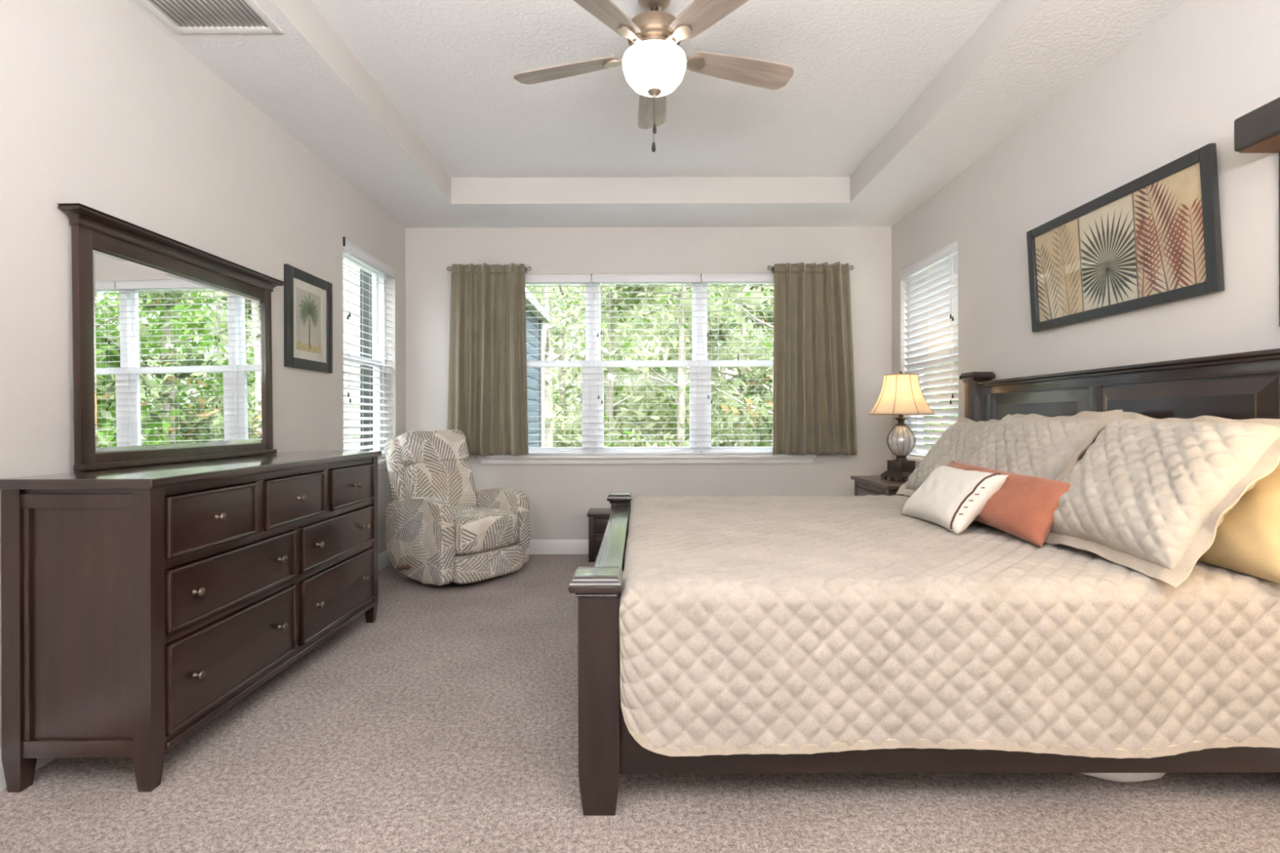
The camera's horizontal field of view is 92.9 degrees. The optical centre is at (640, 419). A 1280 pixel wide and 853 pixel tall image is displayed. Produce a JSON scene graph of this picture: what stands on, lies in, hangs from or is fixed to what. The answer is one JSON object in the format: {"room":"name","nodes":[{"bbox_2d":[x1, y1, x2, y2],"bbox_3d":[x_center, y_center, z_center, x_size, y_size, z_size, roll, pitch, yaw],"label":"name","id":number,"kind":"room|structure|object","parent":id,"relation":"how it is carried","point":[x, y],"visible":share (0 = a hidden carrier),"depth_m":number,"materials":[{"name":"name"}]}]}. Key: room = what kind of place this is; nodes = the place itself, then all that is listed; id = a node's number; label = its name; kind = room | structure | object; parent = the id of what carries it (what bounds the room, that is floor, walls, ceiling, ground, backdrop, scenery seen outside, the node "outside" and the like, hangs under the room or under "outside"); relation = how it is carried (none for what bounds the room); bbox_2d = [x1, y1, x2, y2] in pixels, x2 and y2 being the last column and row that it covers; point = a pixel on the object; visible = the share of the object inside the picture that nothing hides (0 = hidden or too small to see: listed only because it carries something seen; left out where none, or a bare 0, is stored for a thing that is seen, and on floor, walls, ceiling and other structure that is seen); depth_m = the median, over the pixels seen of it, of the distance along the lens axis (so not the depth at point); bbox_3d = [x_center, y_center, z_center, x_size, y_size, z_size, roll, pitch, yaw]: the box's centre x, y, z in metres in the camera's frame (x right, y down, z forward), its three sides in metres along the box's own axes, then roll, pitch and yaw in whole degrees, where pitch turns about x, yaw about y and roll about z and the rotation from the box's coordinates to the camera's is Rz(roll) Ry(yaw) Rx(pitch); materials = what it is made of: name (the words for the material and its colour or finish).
{"room":"bedroom","nodes":[
{"label":"bedroom","id":0,"kind":"room"},
{"bbox_2d":[0,0,405,747],"bbox_3d":[-2.060,-0.417,1.702,0.170,3.100,6.804,0,0,0],"label":"wall","id":1,"kind":"structure","parent":0,"point":[101,109],"depth_m":2.36,"materials":[{"name":"paint"}]},
{"bbox_2d":[0,550,391,790],"bbox_3d":[-1.963,1.073,1.702,0.016,0.121,6.804,0,0,0],"label":"baseboard","id":2,"kind":"structure","parent":1,"relation":"attached to","point":[384,561],"depth_m":1.99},
{"bbox_2d":[284,263,333,373],"bbox_3d":[-1.963,-0.576,3.607,0.023,0.568,0.491,0,0,0],"label":"framed picture","id":3,"kind":"object","parent":1,"relation":"attached to","point":[308,298],"visible":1,"depth_m":3.58,"materials":[{"name":"black paint"}]},
{"bbox_2d":[296,287,320,354],"bbox_3d":[-1.966,-0.576,3.600,0.004,0.360,0.281,0,0,0],"label":"print","id":4,"kind":"object","parent":3,"relation":"attached to","point":[308,300],"depth_m":3.59},
{"bbox_2d":[342,252,386,455],"bbox_3d":[-2.095,-0.448,4.464,0.091,1.507,0.858,0,0,0],"label":"window","id":5,"kind":"structure","parent":1,"relation":"in","point":[375,311],"depth_m":4.84,"materials":[{"name":"white plastic"}]},
{"bbox_2d":[342,236,395,458],"bbox_3d":[-2.001,-0.456,4.462,0.081,1.515,0.850,0,0,0],"label":"window blind","id":6,"kind":"object","parent":5,"relation":"attached to","point":[348,248],"visible":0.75,"depth_m":4.41,"materials":[{"name":"plastic"}]},
{"bbox_2d":[377,457,386,470],"bbox_3d":[-1.993,0.341,4.464,0.120,0.075,0.918,0,0,0],"label":"trim","id":7,"kind":"structure","parent":1,"relation":"attached to","point":[382,464],"depth_m":4.58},
{"bbox_2d":[0,554,1279,852],"bbox_3d":[0.071,1.188,1.702,4.423,0.120,7.144,0,0,0],"label":"floor","id":8,"kind":"structure","parent":0,"point":[446,722],"depth_m":1.85,"materials":[{"name":"carpet"}]},
{"bbox_2d":[0,450,382,792],"bbox_3d":[-1.694,0.656,2.633,0.498,0.953,1.624,0,0,0],"label":"dresser","id":9,"kind":"object","parent":8,"relation":"on","point":[140,605],"visible":1,"depth_m":1.90,"materials":[{"name":"brown wood"}]},
{"bbox_2d":[57,203,285,471],"bbox_3d":[-1.924,-0.273,2.639,0.088,0.904,1.194,-1,0,0],"label":"dresser mirror","id":10,"kind":"object","parent":9,"relation":"on","point":[172,339],"visible":1,"depth_m":2.46,"materials":[{"name":"brown wood"}]},
{"bbox_2d":[93,247,263,453],"bbox_3d":[-1.946,-0.245,2.639,0.008,0.741,0.990,-1,0,0],"label":"mirror glass","id":11,"kind":"object","parent":10,"relation":"attached to","point":[178,353],"depth_m":2.52,"materials":[{"name":"silver mirror"}]},
{"bbox_2d":[383,429,530,585],"bbox_3d":[-1.355,0.605,4.397,0.873,1.053,0.822,0,0,36],"label":"recliner","id":12,"kind":"object","parent":8,"relation":"on","point":[440,530],"visible":1,"depth_m":4.23,"materials":[{"name":"fabric"}]},
{"bbox_2d":[395,429,469,466],"bbox_3d":[-1.565,0.218,4.578,0.230,0.278,0.544,0,0,36],"label":"cushion","id":13,"kind":"object","parent":12,"relation":"on","point":[444,447],"depth_m":4.47,"materials":[{"name":"fabric"}]},
{"bbox_2d":[403,460,476,506],"bbox_3d":[-1.491,0.517,4.525,0.242,0.444,0.557,0,0,36],"label":"cushion","id":14,"kind":"object","parent":12,"relation":"on","point":[452,482],"depth_m":4.45,"materials":[{"name":"fabric"}]},
{"bbox_2d":[451,504,519,555],"bbox_3d":[-1.260,0.775,4.358,0.675,0.283,0.574,0,0,36],"label":"seat cushion","id":15,"kind":"object","parent":12,"relation":"on","point":[476,529],"depth_m":4.14,"materials":[{"name":"fabric"}]},
{"bbox_2d":[586,508,611,562],"bbox_3d":[-0.145,0.934,4.926,0.559,0.388,0.297,0,0,0],"label":"chest","id":16,"kind":"object","parent":8,"relation":"on","point":[598,518],"visible":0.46,"depth_m":4.80,"materials":[{"name":"brown wood"}]},
{"bbox_2d":[850,475,907,496],"bbox_3d":[1.849,0.779,4.350,0.476,0.688,0.700,0,0,0],"label":"nightstand","id":17,"kind":"object","parent":8,"relation":"on","point":[864,485],"visible":0.16,"depth_m":4.32,"materials":[{"name":"brown wood"}]},
{"bbox_2d":[868,371,934,481],"bbox_3d":[1.862,0.045,4.350,0.436,0.780,0.436,0,0,-32],"label":"table lamp","id":18,"kind":"object","parent":17,"relation":"on","point":[901,394],"visible":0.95,"depth_m":4.27,"materials":[{"name":"beige fabric"}]},
{"bbox_2d":[568,348,1279,815],"bbox_3d":[0.949,0.423,2.726,2.302,1.405,2.084,0,0,0],"label":"frame","id":19,"kind":"object","parent":8,"relation":"on","point":[1246,385],"visible":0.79,"depth_m":1.75,"materials":[{"name":"brown wood"}]},
{"bbox_2d":[618,494,1279,758],"bbox_3d":[0.998,0.700,2.695,2.119,0.501,2.032,0,0,0],"label":"bedspread","id":20,"kind":"object","parent":19,"relation":"on","point":[804,624],"visible":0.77,"depth_m":1.70,"materials":[{"name":"fabric"}]},
{"bbox_2d":[896,417,999,496],"bbox_3d":[1.757,0.218,3.375,0.426,0.474,0.658,0,0,0],"label":"pillow sham","id":21,"kind":"object","parent":20,"relation":"on","point":[958,442],"visible":0.45,"depth_m":3.38,"materials":[{"name":"fabric"}]},
{"bbox_2d":[900,465,1008,534],"bbox_3d":[1.345,0.336,2.650,0.230,0.244,0.520,0,0,0],"label":"throw pillow","id":22,"kind":"object","parent":20,"relation":"on","point":[951,498],"visible":0.98,"depth_m":2.50,"materials":[{"name":"beige fabric"}]},
{"bbox_2d":[947,460,1070,546],"bbox_3d":[1.466,0.324,2.560,0.210,0.242,0.903,0,0,0],"label":"lumbar pillow","id":23,"kind":"object","parent":20,"relation":"on","point":[1024,507],"visible":0.48,"depth_m":2.26,"materials":[{"name":"orange fabric"}]},
{"bbox_2d":[965,409,1123,481],"bbox_3d":[1.706,0.214,2.750,0.400,0.504,0.703,0,0,-3],"label":"pillow sham","id":24,"kind":"object","parent":20,"relation":"on","point":[1035,445],"visible":0.49,"depth_m":2.57,"materials":[{"name":"fabric"}]},
{"bbox_2d":[1044,410,1279,587],"bbox_3d":[1.655,0.213,2.005,0.415,0.493,0.699,0,0,0],"label":"pillow sham","id":25,"kind":"object","parent":20,"relation":"on","point":[1149,496],"visible":0.95,"depth_m":1.83,"materials":[{"name":"fabric"}]},
{"bbox_2d":[1197,461,1279,583],"bbox_3d":[1.866,0.279,1.965,0.298,0.363,0.667,0,0,0],"label":"pillow","id":26,"kind":"object","parent":20,"relation":"on","point":[1246,540],"visible":0.19,"depth_m":1.76,"materials":[{"name":"fabric"}]},
{"bbox_2d":[1082,772,1166,782],"bbox_3d":[1.503,1.067,1.980,0.380,0.115,0.280,0,0,0],"label":"folded towel","id":27,"kind":"object","parent":8,"relation":"on","point":[1120,777],"visible":0.1,"depth_m":1.85,"materials":[{"name":"white fabric"}]},
{"bbox_2d":[404,226,892,539],"bbox_3d":[0.066,-0.422,5.189,4.423,3.100,0.170,0,0,0],"label":"wall","id":28,"kind":"structure","parent":0,"point":[560,497],"depth_m":5.10,"materials":[{"name":"paint"}]},
{"bbox_2d":[446,266,531,273],"bbox_3d":[-1.257,-1.250,5.064,0.698,0.052,0.079,0,0,0],"label":"curtain rod","id":29,"kind":"object","parent":28,"relation":"attached to","point":[526,268],"visible":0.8,"depth_m":5.03,"materials":[{"name":"grey metal"}]},
{"bbox_2d":[447,262,528,456],"bbox_3d":[-1.261,-0.490,4.960,0.672,1.575,0.121,0,0,0],"label":"curtain","id":30,"kind":"object","parent":29,"relation":"hanging from","point":[487,379],"visible":0.95,"depth_m":5.00,"materials":[{"name":"beige fabric"}]},
{"bbox_2d":[524,275,592,454],"bbox_3d":[-0.871,-0.459,5.223,0.920,1.522,0.091,0,0,0],"label":"window","id":31,"kind":"structure","parent":28,"relation":"in","point":[587,372],"depth_m":5.19,"materials":[{"name":"white plastic"}]},
{"bbox_2d":[524,274,591,454],"bbox_3d":[-0.871,-0.459,5.130,0.912,1.515,0.081,0,0,0],"label":"window blind","id":32,"kind":"object","parent":31,"relation":"attached to","point":[529,278],"visible":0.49,"depth_m":5.12,"materials":[{"name":"plastic"}]},
{"bbox_2d":[528,539,588,554],"bbox_3d":[0.070,1.067,5.096,4.083,0.121,0.016,0,0,0],"label":"baseboard","id":33,"kind":"structure","parent":28,"relation":"attached to","point":[535,546],"depth_m":5.09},
{"bbox_2d":[592,282,700,454],"bbox_3d":[0.049,-0.461,5.223,0.920,1.522,0.091,0,0,0],"label":"window","id":34,"kind":"structure","parent":28,"relation":"in","point":[694,366],"depth_m":5.19,"materials":[{"name":"white plastic"}]},
{"bbox_2d":[591,274,700,454],"bbox_3d":[0.049,-0.462,5.130,0.912,1.515,0.081,0,0,0],"label":"window blind","id":35,"kind":"object","parent":34,"relation":"attached to","point":[609,278],"visible":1,"depth_m":5.12,"materials":[{"name":"plastic"}]},
{"bbox_2d":[477,453,816,464],"bbox_3d":[0.051,0.335,5.122,2.820,0.075,0.125,0,0,0],"label":"window sill","id":36,"kind":"structure","parent":28,"relation":"attached to","point":[712,458],"depth_m":5.09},
{"bbox_2d":[700,275,773,453],"bbox_3d":[0.969,-0.464,5.223,0.920,1.522,0.091,0,0,0],"label":"window","id":37,"kind":"structure","parent":28,"relation":"in","point":[705,366],"depth_m":5.19,"materials":[{"name":"white plastic"}]},
{"bbox_2d":[701,273,773,454],"bbox_3d":[0.969,-0.464,5.130,0.912,1.515,0.081,0,0,0],"label":"window blind","id":38,"kind":"object","parent":37,"relation":"attached to","point":[705,277],"visible":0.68,"depth_m":5.12,"materials":[{"name":"plastic"}]},
{"bbox_2d":[767,265,853,272],"bbox_3d":[1.405,-1.257,5.064,0.716,0.052,0.079,0,0,0],"label":"curtain rod","id":39,"kind":"object","parent":28,"relation":"attached to","point":[772,267],"visible":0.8,"depth_m":5.03,"materials":[{"name":"grey metal"}]},
{"bbox_2d":[773,262,857,455],"bbox_3d":[1.430,-0.496,4.960,0.695,1.577,0.120,0,0,0],"label":"curtain","id":40,"kind":"object","parent":39,"relation":"hanging from","point":[814,401],"visible":1,"depth_m":5.00,"materials":[{"name":"beige fabric"}]},
{"bbox_2d":[124,0,1186,227],"bbox_3d":[0.063,-1.789,1.702,4.083,0.354,6.804,0,0,0],"label":"ceiling","id":41,"kind":"structure","parent":0,"point":[419,105],"depth_m":3.33,"materials":[{"name":"white paint"}]},
{"bbox_2d":[136,0,283,33],"bbox_3d":[-1.705,-1.603,2.291,0.443,0.010,0.462,0,0,0],"label":"ceiling vent","id":42,"kind":"object","parent":41,"relation":"in","point":[181,16],"visible":1,"depth_m":2.42,"materials":[{"name":"white metal"}]},
{"bbox_2d":[513,0,793,152],"bbox_3d":[0.058,-1.475,2.652,1.277,0.662,1.215,0,0,0],"label":"ceiling fan","id":43,"kind":"object","parent":41,"relation":"hanging from","point":[654,64],"visible":1,"depth_m":2.55,"materials":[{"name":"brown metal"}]},
{"bbox_2d":[891,0,1279,459],"bbox_3d":[2.193,-0.428,1.702,0.170,3.100,6.804,0,0,0],"label":"wall","id":44,"kind":"structure","parent":0,"point":[1180,87],"depth_m":2.63,"materials":[{"name":"paint"}]},
{"bbox_2d":[894,455,922,467],"bbox_3d":[2.130,0.330,4.484,0.120,0.075,0.955,0,0,0],"label":"trim","id":45,"kind":"structure","parent":44,"relation":"attached to","point":[917,460],"depth_m":4.63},
{"bbox_2d":[910,333,956,454],"bbox_3d":[2.227,-0.449,4.484,0.091,1.487,0.895,0,0,0],"label":"window","id":46,"kind":"structure","parent":44,"relation":"in","point":[913,451],"depth_m":4.84,"materials":[{"name":"white plastic"}]},
{"bbox_2d":[900,240,958,457],"bbox_3d":[2.134,-0.450,4.484,0.081,1.480,0.883,0,0,0],"label":"window blind","id":47,"kind":"object","parent":46,"relation":"attached to","point":[931,289],"visible":0.73,"depth_m":4.45,"materials":[{"name":"plastic"}]},
{"bbox_2d":[1026,142,1224,332],"bbox_3d":[2.075,-0.729,2.710,0.055,0.535,1.044,0,0,0],"label":"framed picture","id":48,"kind":"object","parent":44,"relation":"attached to","point":[1153,239],"visible":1,"depth_m":2.56,"materials":[{"name":"beige paper"}]},
{"bbox_2d":[1234,97,1279,327],"bbox_3d":[2.033,-0.647,1.506,0.149,0.689,1.012,0,0,0],"label":"wall shelf","id":49,"kind":"object","parent":44,"relation":"attached to","point":[1258,131],"visible":1,"depth_m":1.94,"materials":[{"name":"brown wood"}]},
{"label":"outside","id":50,"kind":"structure","parent":0,"visible":0},
{"bbox_2d":[554,437,772,447],"bbox_3d":[2.004,1.373,25.474,64.000,0.080,40.000,0,0,0],"label":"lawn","id":51,"kind":"structure","parent":50,"point":[668,446],"depth_m":32.71,"materials":[{"name":"green plant"}]},
{"bbox_2d":[342,260,373,451],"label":"window","id":52,"kind":"structure","parent":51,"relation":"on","point":[358,290],"depth_m":9.87,"materials":[{"name":"white plastic"}]},
{"bbox_2d":[524,284,542,295],"bbox_3d":[-4.254,-2.520,14.028,5.150,7.939,5.185,0,0,-32],"label":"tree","id":53,"kind":"object","parent":51,"relation":"on","point":[531,290],"visible":0.02,"depth_m":14.52,"materials":[{"name":"green plant"}]},
{"bbox_2d":[524,287,550,447],"bbox_3d":[-1.680,-0.118,7.222,0.640,2.900,3.856,0,0,0],"label":"house wing","id":54,"kind":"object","parent":51,"relation":"on","point":[532,379],"visible":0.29,"depth_m":8.46,"materials":[{"name":"grey"}]},
{"bbox_2d":[532,284,583,446],"bbox_3d":[-4.312,-3.070,19.168,5.031,9.064,5.858,0,0,-23],"label":"tree","id":55,"kind":"object","parent":51,"relation":"on","point":[553,381],"visible":0.02,"depth_m":19.30,"materials":[{"name":"green plant"}]},
{"bbox_2d":[551,367,572,401],"bbox_3d":[-6.648,-3.079,31.145,5.165,9.096,5.789,0,0,19],"label":"tree","id":56,"kind":"object","parent":51,"relation":"on","point":[553,368],"visible":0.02,"depth_m":31.94,"materials":[{"name":"green plant"}]},
{"bbox_2d":[526,284,607,447],"bbox_3d":[-1.545,-0.832,10.610,1.798,4.537,1.688,0,0,-21],"label":"young tree","id":57,"kind":"object","parent":51,"relation":"on","point":[548,421],"visible":0.47,"depth_m":10.60,"materials":[{"name":"green plant"}]},
{"bbox_2d":[549,289,604,445],"bbox_3d":[-3.521,-3.314,25.115,5.329,9.562,6.160,0,0,19],"label":"tree","id":58,"kind":"object","parent":51,"relation":"on","point":[579,318],"visible":0.02,"depth_m":25.48,"materials":[{"name":"green plant"}]},
{"bbox_2d":[550,287,621,446],"bbox_3d":[-3.456,-3.449,31.455,6.386,9.843,6.429,0,0,8],"label":"tree","id":59,"kind":"object","parent":51,"relation":"on","point":[581,318],"visible":0.02,"depth_m":30.91,"materials":[{"name":"green plant"}]},
{"bbox_2d":[528,284,646,447],"bbox_3d":[-1.909,-2.381,18.117,4.990,7.639,4.956,0,0,32],"label":"tree","id":60,"kind":"object","parent":51,"relation":"on","point":[564,402],"visible":0.14,"depth_m":17.32,"materials":[{"name":"green plant"}]},
{"bbox_2d":[565,322,669,439],"bbox_3d":[-0.573,-3.238,30.657,5.234,9.391,6.050,0,0,21],"label":"tree","id":61,"kind":"object","parent":51,"relation":"on","point":[578,387],"visible":0.02,"depth_m":29.81,"materials":[{"name":"green plant"}]},
{"bbox_2d":[548,284,688,444],"bbox_3d":[-0.966,-3.203,24.477,6.090,9.324,6.049,0,0,-14],"label":"tree","id":62,"kind":"object","parent":51,"relation":"on","point":[663,375],"visible":0.02,"depth_m":23.73,"materials":[{"name":"green plant"}]},
{"bbox_2d":[533,284,717,447],"bbox_3d":[-0.720,-2.279,14.275,4.118,7.419,4.795,0,0,-26],"label":"tree","id":63,"kind":"object","parent":51,"relation":"on","point":[634,402],"visible":0.45,"depth_m":14.01,"materials":[{"name":"green plant"}]},
{"bbox_2d":[568,295,731,447],"bbox_3d":[0.393,-3.406,24.244,5.401,9.731,6.289,0,0,-39],"label":"tree","id":64,"kind":"object","parent":51,"relation":"on","point":[617,327],"visible":0.02,"depth_m":23.37,"materials":[{"name":"green plant"}]},
{"bbox_2d":[569,284,758,447],"bbox_3d":[0.762,-3.170,18.282,5.883,9.244,5.249,0,0,-8],"label":"tree","id":65,"kind":"object","parent":51,"relation":"on","point":[659,313],"visible":0.1,"depth_m":17.09,"materials":[{"name":"green plant"}]},
{"bbox_2d":[578,284,761,447],"bbox_3d":[0.698,-2.063,13.736,4.523,6.971,4.553,0,0,3],"label":"tree","id":66,"kind":"object","parent":51,"relation":"on","point":[682,353],"visible":0.23,"depth_m":13.82,"materials":[{"name":"green plant"}]},
{"bbox_2d":[633,284,773,446],"bbox_3d":[2.802,-2.938,17.995,5.722,8.761,5.684,0,0,-20],"label":"tree","id":67,"kind":"object","parent":51,"relation":"on","point":[767,344],"visible":0.06,"depth_m":18.16,"materials":[{"name":"green plant"}]},
{"bbox_2d":[666,284,757,445],"bbox_3d":[3.849,-3.439,30.328,6.348,9.785,6.391,0,0,15],"label":"tree","id":68,"kind":"object","parent":51,"relation":"on","point":[686,369],"visible":0.02,"depth_m":29.01,"materials":[{"name":"green plant"}]},
{"bbox_2d":[675,284,773,446],"bbox_3d":[3.905,-3.391,24.929,6.327,9.686,6.284,0,0,29],"label":"tree","id":69,"kind":"object","parent":51,"relation":"on","point":[723,369],"visible":0.02,"depth_m":24.11,"materials":[{"name":"green plant"}]},
{"bbox_2d":[679,284,773,446],"bbox_3d":[2.229,-1.330,9.598,3.230,5.513,3.494,0,0,0],"label":"magnolia tree","id":70,"kind":"object","parent":51,"relation":"on","point":[762,379],"visible":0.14,"depth_m":9.96,"materials":[{"name":"green plant"}]},
{"bbox_2d":[706,284,773,446],"bbox_3d":[3.941,-2.619,13.915,4.492,8.094,5.231,0,0,-23],"label":"tree","id":71,"kind":"object","parent":51,"relation":"on","point":[757,437],"visible":0.02,"depth_m":14.62,"materials":[{"name":"green plant"}]},
{"bbox_2d":[714,284,773,433],"bbox_3d":[5.530,-2.933,30.257,5.556,8.730,4.957,0,0,8],"label":"tree","id":72,"kind":"object","parent":51,"relation":"on","point":[731,331],"visible":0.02,"depth_m":30.05,"materials":[{"name":"green plant"}]},
{"bbox_2d":[739,326,773,439],"bbox_3d":[5.299,-2.615,19.581,4.483,8.077,5.220,0,0,14],"label":"tree","id":73,"kind":"object","parent":51,"relation":"on","point":[762,333],"visible":0.02,"depth_m":20.28,"materials":[{"name":"green plant"}]},
{"bbox_2d":[922,330,957,431],"bbox_3d":[5.690,-1.577,12.212,4.588,6.688,4.774,0,0,-36],"label":"tree","id":74,"kind":"object","parent":51,"relation":"on","point":[931,331],"visible":0.02,"depth_m":12.67,"materials":[{"name":"green plant"}]},
{"bbox_2d":[923,322,958,445],"bbox_3d":[5.999,-1.534,8.506,4.701,6.586,4.518,0,0,-30],"label":"tree","id":75,"kind":"object","parent":51,"relation":"on","point":[935,322],"visible":0.02,"depth_m":8.99,"materials":[{"name":"green plant"}]},
{"bbox_2d":[925,335,958,431],"bbox_3d":[7.969,-1.555,15.510,4.728,6.624,4.544,0,0,-12],"label":"tree","id":76,"kind":"object","parent":51,"relation":"on","point":[940,335],"visible":0.02,"depth_m":14.57,"materials":[{"name":"green plant"}]},
{"bbox_2d":[936,338,958,408],"bbox_3d":[7.304,-2.007,10.606,5.264,7.673,5.477,0,0,-32],"label":"tree","id":77,"kind":"object","parent":51,"relation":"on","point":[956,339],"visible":0.02,"depth_m":11.45,"materials":[{"name":"green plant"}]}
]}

